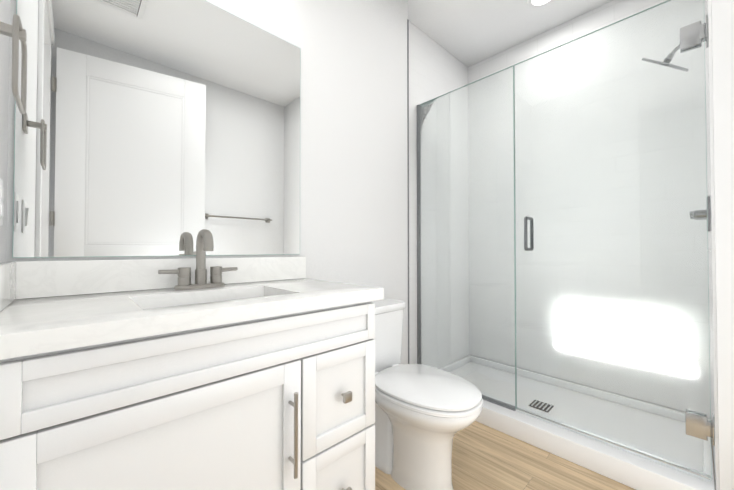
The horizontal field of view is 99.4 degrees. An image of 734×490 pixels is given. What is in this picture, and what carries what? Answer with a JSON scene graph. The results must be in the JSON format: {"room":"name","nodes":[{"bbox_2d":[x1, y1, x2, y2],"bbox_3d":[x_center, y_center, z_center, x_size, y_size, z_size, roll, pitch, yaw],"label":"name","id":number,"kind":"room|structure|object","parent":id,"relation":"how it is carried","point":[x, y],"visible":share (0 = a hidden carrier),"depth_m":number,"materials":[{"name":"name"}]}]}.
{"room":"bathroom","nodes":[
{"label":"bathroom","id":0,"kind":"room"},
{"bbox_2d":[0,0,9,262],"bbox_3d":[-0.710,-0.304,0.476,0.120,2.630,0.900,1,-1,-43],"label":"wall","id":1,"kind":"structure","parent":0,"point":[4,52],"depth_m":0.80,"materials":[{"name":"paint"}]},
{"bbox_2d":[0,178,3,225],"bbox_3d":[-0.868,-0.103,0.736,0.009,0.114,0.070,1,-1,-43],"label":"electrical outlet plate","id":2,"kind":"object","parent":1,"relation":"attached to","point":[1,202],"visible":1,"depth_m":0.73,"materials":[{"name":"white plastic"}]},
{"bbox_2d":[0,14,26,113],"bbox_3d":[-0.724,-0.373,0.622,0.057,0.178,0.144,1,-1,-43],"label":"towel ring","id":3,"kind":"object","parent":1,"relation":"attached to","point":[15,31],"visible":1,"depth_m":0.62,"materials":[{"name":"silver metal"}]},
{"bbox_2d":[6,0,407,363],"bbox_3d":[-0.500,-0.289,1.496,1.823,2.630,0.300,1,-1,-43],"label":"wall","id":4,"kind":"structure","parent":0,"point":[353,161],"depth_m":1.67,"materials":[{"name":"paint"}]},
{"bbox_2d":[12,0,300,257],"bbox_3d":[-0.639,-0.446,1.157,0.889,0.970,0.005,1,-1,-43],"label":"mirror","id":5,"kind":"object","parent":4,"relation":"attached to","point":[156,127],"visible":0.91,"depth_m":1.06,"materials":[{"name":"clear glass"}]},
{"bbox_2d":[407,19,408,363],"bbox_3d":[0.266,-0.217,2.009,0.011,2.500,0.008,1,-1,-43],"label":"trim","id":6,"kind":"structure","parent":4,"relation":"attached to","point":[408,162],"depth_m":2.01,"materials":[{"name":"grey"}]},
{"bbox_2d":[409,21,468,368],"bbox_3d":[0.538,-0.275,2.424,0.960,2.629,0.008,1,-1,-43],"label":"tiled wall","id":7,"kind":"structure","parent":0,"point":[436,70],"depth_m":2.45,"materials":[{"name":"white tile"}]},
{"bbox_2d":[408,0,612,66],"bbox_3d":[0.208,-1.655,0.774,4.200,0.080,2.450,1,-1,-43],"label":"ceiling","id":8,"kind":"structure","parent":0,"point":[468,33],"depth_m":2.21,"materials":[{"name":"paint"}]},
{"bbox_2d":[528,0,552,7],"bbox_3d":[1.127,-1.592,2.000,0.170,0.009,0.170,1,-1,-43],"label":"recessed light","id":9,"kind":"object","parent":8,"relation":"in","point":[536,3],"visible":1,"depth_m":2.04,"materials":[{"name":"white paint"}]},
{"bbox_2d":[375,421,714,489],"bbox_3d":[0.208,1.045,0.735,4.200,0.060,2.450,1,-1,-43],"label":"floor","id":10,"kind":"structure","parent":0,"point":[484,457],"depth_m":1.42,"materials":[{"name":"wood"}]},
{"bbox_2d":[0,256,383,489],"bbox_3d":[-0.446,0.532,0.948,0.924,0.972,0.552,1,-1,-43],"label":"bathroom vanity","id":11,"kind":"object","parent":10,"relation":"on","point":[107,382],"visible":0.98,"depth_m":0.74,"materials":[{"name":"paint"}]},
{"bbox_2d":[158,229,237,289],"bbox_3d":[-0.559,0.047,1.066,0.250,0.203,0.121,1,-1,-43],"label":"faucet","id":12,"kind":"object","parent":11,"relation":"on","point":[204,242],"visible":1,"depth_m":1.07,"materials":[{"name":"silver metal"}]},
{"bbox_2d":[143,296,263,309],"bbox_3d":[-0.441,0.262,0.926,0.444,0.146,0.304,1,-1,-43],"label":"sink","id":13,"kind":"object","parent":11,"relation":"in","point":[200,303],"depth_m":1.01,"materials":[{"name":"ceramic"}]},
{"bbox_2d":[373,299,482,489],"bbox_3d":[0.184,0.665,1.435,0.392,0.720,0.694,1,-1,-43],"label":"toilet","id":14,"kind":"object","parent":10,"relation":"on","point":[424,414],"visible":0.81,"depth_m":1.30,"materials":[{"name":"ceramic"}]},
{"bbox_2d":[440,355,714,489],"bbox_3d":[1.088,0.981,1.938,0.825,0.102,1.425,1,-1,-43],"label":"shower pan","id":15,"kind":"object","parent":10,"relation":"on","point":[633,471],"visible":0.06,"depth_m":1.68,"materials":[{"name":"white plastic"}]},
{"bbox_2d":[417,0,714,481],"bbox_3d":[0.855,-0.047,1.733,0.107,1.948,1.423,1,-1,-43],"label":"glass","id":16,"kind":"object","parent":15,"relation":"on","point":[694,35],"visible":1,"depth_m":1.56,"materials":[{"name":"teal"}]},
{"bbox_2d":[472,355,709,418],"bbox_3d":[1.705,-0.282,2.003,0.120,2.630,2.220,1,-1,-43],"label":"wall","id":17,"kind":"structure","parent":0,"point":[588,386],"depth_m":2.09,"materials":[{"name":"paint"}]},
{"bbox_2d":[469,0,704,412],"bbox_3d":[1.392,-0.278,2.242,0.008,2.629,1.443,1,-1,-43],"label":"tiled wall","id":18,"kind":"structure","parent":17,"relation":"attached to","point":[613,11],"depth_m":2.08,"materials":[{"name":"white tile"}]},
{"bbox_2d":[711,0,733,489],"bbox_3d":[1.803,-0.293,1.208,0.826,2.630,0.627,1,-1,-43],"label":"wall","id":19,"kind":"structure","parent":0,"point":[722,16],"depth_m":1.13,"materials":[{"name":"paint"}]},
{"bbox_2d":[697,0,718,489],"bbox_3d":[1.591,-0.330,1.445,0.765,2.547,0.008,1,-1,-43],"label":"tiled wall","id":20,"kind":"structure","parent":19,"relation":"attached to","point":[707,122],"depth_m":1.38,"materials":[{"name":"white tile"}]},
{"bbox_2d":[642,44,688,71],"bbox_3d":[1.538,-0.952,1.552,0.150,0.159,0.207,0,-1,-18],"label":"shower head","id":21,"kind":"object","parent":20,"relation":"attached to","point":[666,61],"depth_m":1.56},
{"bbox_2d":[690,196,708,230],"bbox_3d":[1.588,-0.144,1.488,0.170,0.160,0.061,1,-1,-43],"label":"shower valve","id":22,"kind":"object","parent":20,"relation":"attached to","point":[696,216],"visible":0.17,"depth_m":1.47,"materials":[{"name":"silver metal"}]}
]}

